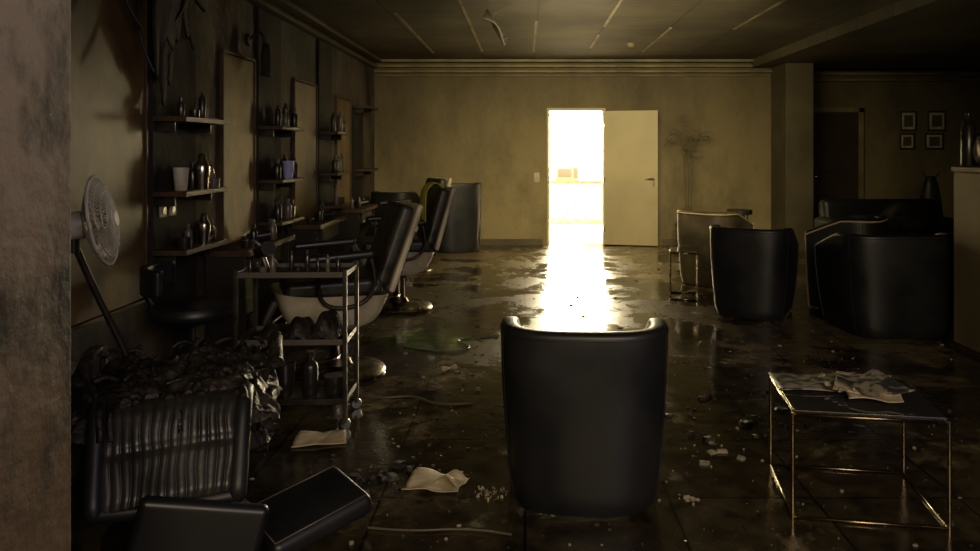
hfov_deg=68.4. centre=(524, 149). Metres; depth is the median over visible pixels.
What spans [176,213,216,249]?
bottles
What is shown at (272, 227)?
bottle
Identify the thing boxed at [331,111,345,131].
bottles
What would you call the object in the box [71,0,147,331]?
wall mirror
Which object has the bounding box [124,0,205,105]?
hanging cables
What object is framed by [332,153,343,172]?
bottles
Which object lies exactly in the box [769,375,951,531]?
side table
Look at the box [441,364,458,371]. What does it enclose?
paper sheet
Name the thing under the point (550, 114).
transom
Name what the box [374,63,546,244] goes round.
wall
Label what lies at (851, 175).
door
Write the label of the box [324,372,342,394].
jar
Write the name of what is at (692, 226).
armchair
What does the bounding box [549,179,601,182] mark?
countertop
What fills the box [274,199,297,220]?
bottles
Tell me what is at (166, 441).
barber chair
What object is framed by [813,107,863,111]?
door frame
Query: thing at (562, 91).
lintel
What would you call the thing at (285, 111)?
bottles
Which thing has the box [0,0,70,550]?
wall
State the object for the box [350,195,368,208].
tools
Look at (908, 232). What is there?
cushion
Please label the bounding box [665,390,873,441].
fragments
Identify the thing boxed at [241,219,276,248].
tools
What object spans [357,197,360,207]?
bottle
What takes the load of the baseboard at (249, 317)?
attached to the wall at (224, 24)
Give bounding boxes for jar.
[176,236,191,249]
[189,110,199,117]
[210,229,216,240]
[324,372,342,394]
[339,197,344,202]
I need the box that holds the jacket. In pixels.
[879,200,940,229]
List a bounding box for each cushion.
[258,465,371,550]
[279,267,382,297]
[357,234,430,251]
[887,230,905,234]
[898,228,953,234]
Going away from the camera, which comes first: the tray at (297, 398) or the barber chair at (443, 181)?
the tray at (297, 398)
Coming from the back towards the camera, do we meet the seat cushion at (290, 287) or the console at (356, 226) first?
the console at (356, 226)
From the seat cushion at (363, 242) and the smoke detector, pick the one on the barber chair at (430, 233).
the seat cushion at (363, 242)
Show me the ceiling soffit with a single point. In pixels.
(901, 33)
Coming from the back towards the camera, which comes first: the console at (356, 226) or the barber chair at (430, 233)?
the console at (356, 226)
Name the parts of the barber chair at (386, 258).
foot arm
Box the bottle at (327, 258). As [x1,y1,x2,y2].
[326,254,329,271]
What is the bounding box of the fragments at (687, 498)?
[678,494,699,505]
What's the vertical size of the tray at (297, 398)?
0.012 m
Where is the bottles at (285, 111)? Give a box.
[275,103,297,126]
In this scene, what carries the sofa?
on the floor
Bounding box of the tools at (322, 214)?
[307,199,335,222]
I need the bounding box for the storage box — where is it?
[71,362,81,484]
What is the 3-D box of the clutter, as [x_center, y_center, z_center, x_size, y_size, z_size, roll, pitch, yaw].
[-1.234,0.564,3.887,0.492,0.178,0.199,0,0,0]
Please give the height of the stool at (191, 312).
0.800 m
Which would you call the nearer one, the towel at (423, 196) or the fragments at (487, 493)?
the fragments at (487, 493)
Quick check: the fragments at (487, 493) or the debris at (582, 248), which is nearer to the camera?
the fragments at (487, 493)
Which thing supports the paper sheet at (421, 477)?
on the floor
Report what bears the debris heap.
on the floor
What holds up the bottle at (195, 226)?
on the bottles at (203, 233)
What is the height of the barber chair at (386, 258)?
1.097 m
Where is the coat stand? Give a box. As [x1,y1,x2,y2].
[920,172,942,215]
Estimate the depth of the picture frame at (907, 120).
11.67 m
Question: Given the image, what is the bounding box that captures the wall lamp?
[244,31,270,76]
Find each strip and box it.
[393,12,433,52]
[458,0,482,51]
[532,21,537,51]
[589,35,599,47]
[603,0,622,26]
[641,27,671,51]
[733,0,785,29]
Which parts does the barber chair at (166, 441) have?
arm, charred seat, arm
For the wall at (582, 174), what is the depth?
15.20 m
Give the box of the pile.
[768,368,915,402]
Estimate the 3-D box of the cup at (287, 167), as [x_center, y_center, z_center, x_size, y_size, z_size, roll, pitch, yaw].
[-2.123,0.143,6.433,0.131,0.220,0.131,0,0,0]
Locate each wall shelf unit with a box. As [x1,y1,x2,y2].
[148,0,226,310]
[255,7,303,233]
[316,39,349,210]
[352,106,377,200]
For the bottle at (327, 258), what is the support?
on the clutter
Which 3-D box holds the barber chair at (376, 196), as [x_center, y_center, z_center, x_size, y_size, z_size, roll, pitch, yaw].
[-1.854,1.020,10.334,0.654,0.860,0.634,0,0,15]
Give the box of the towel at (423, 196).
[420,182,442,221]
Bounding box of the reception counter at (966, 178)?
[951,166,979,356]
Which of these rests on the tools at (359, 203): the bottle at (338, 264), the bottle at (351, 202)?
the bottle at (351, 202)
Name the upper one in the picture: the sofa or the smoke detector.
the smoke detector
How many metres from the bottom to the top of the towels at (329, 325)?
0.143 m
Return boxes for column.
[771,63,812,250]
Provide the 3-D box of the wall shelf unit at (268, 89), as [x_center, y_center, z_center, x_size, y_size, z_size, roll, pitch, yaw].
[-2.179,-0.110,6.420,0.239,2.220,0.600,0,0,0]
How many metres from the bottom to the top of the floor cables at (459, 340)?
0.011 m
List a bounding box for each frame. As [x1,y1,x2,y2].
[547,108,548,244]
[602,108,605,244]
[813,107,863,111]
[858,108,863,198]
[900,111,916,130]
[900,133,914,148]
[925,133,943,148]
[928,111,945,130]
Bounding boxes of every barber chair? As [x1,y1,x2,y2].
[71,330,283,550]
[222,200,422,383]
[343,185,455,314]
[365,177,451,273]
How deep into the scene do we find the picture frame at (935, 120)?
11.67 m
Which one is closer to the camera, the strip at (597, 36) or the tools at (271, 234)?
the tools at (271, 234)
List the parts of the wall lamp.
arm, lamp shade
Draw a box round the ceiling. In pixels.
[289,0,898,58]
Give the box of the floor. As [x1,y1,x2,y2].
[71,220,979,550]
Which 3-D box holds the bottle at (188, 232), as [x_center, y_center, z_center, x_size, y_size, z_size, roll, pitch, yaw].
[-2.160,0.543,4.620,0.051,0.140,0.051,0,0,0]
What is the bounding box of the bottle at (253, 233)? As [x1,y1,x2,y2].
[250,224,257,244]
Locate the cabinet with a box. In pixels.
[549,179,601,224]
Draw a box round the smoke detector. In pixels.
[626,43,634,46]
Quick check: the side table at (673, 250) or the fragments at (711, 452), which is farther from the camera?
the side table at (673, 250)
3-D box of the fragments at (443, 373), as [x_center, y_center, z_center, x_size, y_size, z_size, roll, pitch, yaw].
[-0.596,1.440,4.473,0.675,0.018,0.964,0,0,0]
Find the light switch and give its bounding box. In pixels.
[534,173,539,181]
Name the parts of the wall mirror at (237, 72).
frame, frame, frame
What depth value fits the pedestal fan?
3.29 m
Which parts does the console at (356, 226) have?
leg, leg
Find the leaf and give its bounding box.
[604,110,657,245]
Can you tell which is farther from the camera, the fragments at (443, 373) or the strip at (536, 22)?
the strip at (536, 22)
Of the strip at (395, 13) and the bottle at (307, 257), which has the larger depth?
the strip at (395, 13)
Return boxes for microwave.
[555,165,578,179]
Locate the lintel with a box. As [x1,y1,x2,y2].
[547,63,605,107]
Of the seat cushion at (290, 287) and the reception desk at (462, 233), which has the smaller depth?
the seat cushion at (290, 287)
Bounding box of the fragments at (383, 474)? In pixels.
[310,454,413,506]
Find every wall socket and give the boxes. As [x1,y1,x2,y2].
[159,206,166,217]
[169,206,175,215]
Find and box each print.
[903,137,910,145]
[904,115,912,126]
[929,137,939,145]
[932,115,941,126]
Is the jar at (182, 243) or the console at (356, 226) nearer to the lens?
the jar at (182, 243)
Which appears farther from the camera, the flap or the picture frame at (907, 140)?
the picture frame at (907, 140)
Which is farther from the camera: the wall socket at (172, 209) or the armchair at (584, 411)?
the wall socket at (172, 209)
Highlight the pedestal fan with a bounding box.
[71,175,128,358]
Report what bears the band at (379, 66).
attached to the wall at (490, 131)
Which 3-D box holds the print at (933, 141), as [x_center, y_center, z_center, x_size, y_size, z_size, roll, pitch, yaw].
[6.640,-0.140,11.675,0.168,0.149,0.004,0,0,0]
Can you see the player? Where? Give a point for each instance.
(976, 147)
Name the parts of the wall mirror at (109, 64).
frame, frame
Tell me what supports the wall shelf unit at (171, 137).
attached to the wall at (224, 24)
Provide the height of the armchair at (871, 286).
0.800 m
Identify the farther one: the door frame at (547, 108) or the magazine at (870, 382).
the door frame at (547, 108)
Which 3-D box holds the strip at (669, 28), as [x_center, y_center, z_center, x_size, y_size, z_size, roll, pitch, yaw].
[1.640,-1.375,9.100,0.030,0.009,2.000,0,0,0]
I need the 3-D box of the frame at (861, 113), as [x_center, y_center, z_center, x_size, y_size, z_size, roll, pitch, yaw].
[5.440,0.385,11.665,0.080,2.130,0.050,0,0,0]
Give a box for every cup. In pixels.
[172,167,188,190]
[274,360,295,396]
[281,154,294,178]
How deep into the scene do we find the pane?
15.28 m
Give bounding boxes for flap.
[482,9,507,45]
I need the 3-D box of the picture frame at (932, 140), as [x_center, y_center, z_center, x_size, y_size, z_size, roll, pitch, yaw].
[6.640,-0.140,11.679,0.300,0.260,0.022,0,0,0]
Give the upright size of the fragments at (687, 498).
0.010 m
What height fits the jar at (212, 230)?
0.072 m
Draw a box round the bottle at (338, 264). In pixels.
[336,259,340,271]
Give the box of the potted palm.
[663,115,714,229]
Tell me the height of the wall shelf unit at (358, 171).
1.586 m
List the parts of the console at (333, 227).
leg, leg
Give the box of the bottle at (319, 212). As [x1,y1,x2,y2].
[317,205,322,221]
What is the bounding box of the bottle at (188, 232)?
[184,224,192,244]
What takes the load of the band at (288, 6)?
attached to the wall at (224, 24)
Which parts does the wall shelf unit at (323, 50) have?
panel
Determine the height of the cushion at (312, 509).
0.163 m
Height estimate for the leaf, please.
2.030 m
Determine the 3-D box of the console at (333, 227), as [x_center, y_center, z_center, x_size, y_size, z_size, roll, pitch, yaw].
[-2.090,1.079,7.325,0.320,0.742,1.050,0,0,0]
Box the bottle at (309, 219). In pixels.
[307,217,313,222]
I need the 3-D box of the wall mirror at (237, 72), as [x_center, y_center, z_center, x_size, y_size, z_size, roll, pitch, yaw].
[-2.282,0.110,5.740,0.035,1.740,0.660,0,0,0]
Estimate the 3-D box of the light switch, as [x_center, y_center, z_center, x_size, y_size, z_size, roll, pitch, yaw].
[0.180,0.420,10.985,0.085,0.150,0.020,0,0,0]
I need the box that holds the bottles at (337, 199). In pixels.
[334,185,344,204]
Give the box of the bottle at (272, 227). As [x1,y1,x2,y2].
[269,221,276,239]
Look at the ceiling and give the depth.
7.92 m
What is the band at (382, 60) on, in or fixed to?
attached to the wall at (490, 131)
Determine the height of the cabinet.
0.860 m
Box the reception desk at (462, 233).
[432,182,480,252]
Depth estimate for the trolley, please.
3.73 m
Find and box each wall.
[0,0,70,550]
[71,0,373,406]
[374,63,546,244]
[549,171,601,178]
[606,63,770,244]
[813,69,979,217]
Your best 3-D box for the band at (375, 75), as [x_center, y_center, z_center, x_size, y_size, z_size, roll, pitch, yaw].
[0.725,-1.135,10.975,6.030,0.020,0.049,0,0,0]
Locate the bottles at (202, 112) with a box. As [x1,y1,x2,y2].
[177,92,207,117]
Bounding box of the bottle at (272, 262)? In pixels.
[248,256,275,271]
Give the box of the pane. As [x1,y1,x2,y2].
[549,111,601,167]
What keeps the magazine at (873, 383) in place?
on the pile
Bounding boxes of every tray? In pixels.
[238,267,349,278]
[243,329,351,345]
[277,385,352,405]
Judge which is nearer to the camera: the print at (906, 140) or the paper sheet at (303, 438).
the paper sheet at (303, 438)
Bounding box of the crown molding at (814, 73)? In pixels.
[813,68,979,81]
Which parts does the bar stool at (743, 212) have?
seat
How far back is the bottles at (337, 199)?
8.08 m
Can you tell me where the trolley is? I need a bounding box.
[233,260,361,428]
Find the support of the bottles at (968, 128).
on the reception counter at (966, 178)
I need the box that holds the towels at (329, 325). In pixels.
[249,309,348,339]
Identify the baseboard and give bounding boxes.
[188,311,252,350]
[480,239,542,244]
[662,239,677,244]
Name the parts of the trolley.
post, post, post, post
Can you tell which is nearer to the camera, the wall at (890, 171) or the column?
the column
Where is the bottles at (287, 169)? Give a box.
[273,154,297,178]
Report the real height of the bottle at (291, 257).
0.099 m
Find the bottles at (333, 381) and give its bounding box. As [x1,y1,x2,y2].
[274,350,342,396]
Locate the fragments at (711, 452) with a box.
[680,441,745,467]
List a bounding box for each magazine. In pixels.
[832,368,915,396]
[832,371,891,396]
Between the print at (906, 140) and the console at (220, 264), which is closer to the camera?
the console at (220, 264)
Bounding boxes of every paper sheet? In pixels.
[291,429,345,447]
[401,467,462,491]
[433,470,468,487]
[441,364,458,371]
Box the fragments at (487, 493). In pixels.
[475,486,506,501]
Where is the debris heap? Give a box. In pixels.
[250,421,273,450]
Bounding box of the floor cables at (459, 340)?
[352,335,511,535]
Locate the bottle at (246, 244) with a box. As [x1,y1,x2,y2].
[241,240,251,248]
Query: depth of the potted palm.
10.62 m
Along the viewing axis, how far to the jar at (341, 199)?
8.26 m
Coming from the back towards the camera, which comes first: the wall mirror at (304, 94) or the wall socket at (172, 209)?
the wall mirror at (304, 94)
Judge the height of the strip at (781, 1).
0.009 m
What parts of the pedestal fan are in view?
blade, blade, blade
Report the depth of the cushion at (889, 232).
8.47 m
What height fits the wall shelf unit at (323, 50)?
2.220 m
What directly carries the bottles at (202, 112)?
on the wall shelf unit at (171, 137)
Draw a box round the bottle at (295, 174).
[293,160,297,177]
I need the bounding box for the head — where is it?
[549,108,602,110]
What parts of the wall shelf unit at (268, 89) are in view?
panel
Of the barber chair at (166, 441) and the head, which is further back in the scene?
the head
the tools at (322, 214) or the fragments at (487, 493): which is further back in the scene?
the tools at (322, 214)
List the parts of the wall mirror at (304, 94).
frame, frame, frame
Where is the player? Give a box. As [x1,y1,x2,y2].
[973,133,979,165]
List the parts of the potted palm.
stem, stem, stem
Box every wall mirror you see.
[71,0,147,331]
[219,49,255,245]
[292,78,317,222]
[335,95,351,211]
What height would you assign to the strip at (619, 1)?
0.009 m
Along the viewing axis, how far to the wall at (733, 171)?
11.00 m
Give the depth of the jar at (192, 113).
4.57 m
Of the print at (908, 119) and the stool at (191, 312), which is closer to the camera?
the stool at (191, 312)
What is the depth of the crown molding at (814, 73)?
11.60 m
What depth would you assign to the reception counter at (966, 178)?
5.16 m
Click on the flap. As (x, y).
(487, 16)
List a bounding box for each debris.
[250,350,979,550]
[295,248,978,381]
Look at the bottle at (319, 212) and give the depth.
7.11 m
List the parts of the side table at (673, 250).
leg, rail, rail, glass, leg, leg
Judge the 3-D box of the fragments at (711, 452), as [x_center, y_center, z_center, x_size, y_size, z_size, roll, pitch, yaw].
[0.911,1.442,3.442,0.301,0.014,0.238,0,0,-24]
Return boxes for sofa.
[814,199,953,234]
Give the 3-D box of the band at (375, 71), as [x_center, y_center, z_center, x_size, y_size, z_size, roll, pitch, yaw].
[0.725,-1.190,10.940,6.030,0.035,0.119,0,0,0]
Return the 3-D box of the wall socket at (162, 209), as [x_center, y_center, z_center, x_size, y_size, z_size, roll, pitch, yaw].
[-2.260,0.380,4.500,0.016,0.080,0.080,0,0,0]
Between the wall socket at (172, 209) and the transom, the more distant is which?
the transom
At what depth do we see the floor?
3.75 m
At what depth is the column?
10.35 m
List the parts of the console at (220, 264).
leg, leg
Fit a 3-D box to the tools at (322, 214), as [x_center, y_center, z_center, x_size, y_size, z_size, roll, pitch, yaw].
[-2.042,0.608,7.303,0.200,0.197,0.746,0,0,0]
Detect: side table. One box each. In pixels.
[669,247,698,300]
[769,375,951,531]
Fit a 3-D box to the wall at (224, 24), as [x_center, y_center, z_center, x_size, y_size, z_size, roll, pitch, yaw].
[-2.375,0.035,6.375,0.150,2.830,9.550,0,0,0]
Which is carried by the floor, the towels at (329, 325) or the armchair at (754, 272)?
the armchair at (754, 272)
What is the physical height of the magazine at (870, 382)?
0.028 m
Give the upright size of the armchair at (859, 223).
0.840 m
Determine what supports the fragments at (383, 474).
on the floor
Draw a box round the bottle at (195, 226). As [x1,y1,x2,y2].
[194,219,197,242]
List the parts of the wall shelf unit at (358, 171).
panel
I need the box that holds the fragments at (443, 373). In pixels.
[369,360,480,410]
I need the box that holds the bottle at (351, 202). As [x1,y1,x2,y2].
[350,198,353,208]
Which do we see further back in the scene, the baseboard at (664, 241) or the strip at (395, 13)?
the baseboard at (664, 241)
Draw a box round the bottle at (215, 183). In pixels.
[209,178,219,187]
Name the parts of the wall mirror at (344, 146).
frame, frame, pane, frame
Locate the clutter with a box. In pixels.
[247,239,340,271]
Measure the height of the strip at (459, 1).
0.009 m
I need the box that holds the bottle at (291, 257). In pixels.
[289,251,293,268]
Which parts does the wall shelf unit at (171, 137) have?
panel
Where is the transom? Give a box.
[549,113,601,115]
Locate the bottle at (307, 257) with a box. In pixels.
[295,251,319,271]
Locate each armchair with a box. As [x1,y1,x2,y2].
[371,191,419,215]
[500,316,668,516]
[676,208,753,286]
[709,224,798,320]
[804,213,887,306]
[814,231,953,338]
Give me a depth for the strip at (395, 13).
8.26 m
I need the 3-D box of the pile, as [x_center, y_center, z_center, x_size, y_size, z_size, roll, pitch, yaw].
[1.339,0.992,3.075,0.541,0.060,0.383,0,0,12]
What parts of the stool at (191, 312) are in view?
seat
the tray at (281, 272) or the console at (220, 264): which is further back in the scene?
the console at (220, 264)
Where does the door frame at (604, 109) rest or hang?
attached to the wall at (733, 171)
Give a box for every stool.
[140,260,232,345]
[727,209,751,219]
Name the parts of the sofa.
arm, backrest, arm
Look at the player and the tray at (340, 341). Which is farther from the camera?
the player
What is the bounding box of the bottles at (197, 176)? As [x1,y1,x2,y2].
[172,153,219,190]
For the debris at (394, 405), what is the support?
on the floor
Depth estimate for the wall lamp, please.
5.92 m
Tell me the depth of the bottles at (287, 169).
6.38 m
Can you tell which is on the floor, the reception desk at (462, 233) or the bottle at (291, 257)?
the reception desk at (462, 233)
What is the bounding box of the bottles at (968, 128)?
[960,112,975,165]
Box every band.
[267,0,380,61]
[374,59,753,62]
[374,70,771,72]
[375,75,770,75]
[378,65,752,67]
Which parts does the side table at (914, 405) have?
leg, leg, rail, rail, glass, leg, leg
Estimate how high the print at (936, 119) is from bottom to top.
0.186 m
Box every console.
[205,234,294,347]
[287,215,347,262]
[336,204,377,265]
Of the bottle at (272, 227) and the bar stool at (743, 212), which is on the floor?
the bar stool at (743, 212)
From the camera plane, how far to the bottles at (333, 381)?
3.85 m
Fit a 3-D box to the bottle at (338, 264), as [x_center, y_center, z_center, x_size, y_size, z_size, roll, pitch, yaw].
[-1.002,0.618,3.861,0.027,0.070,0.027,0,0,0]
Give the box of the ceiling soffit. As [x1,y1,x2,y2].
[751,0,979,67]
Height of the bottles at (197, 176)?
0.233 m

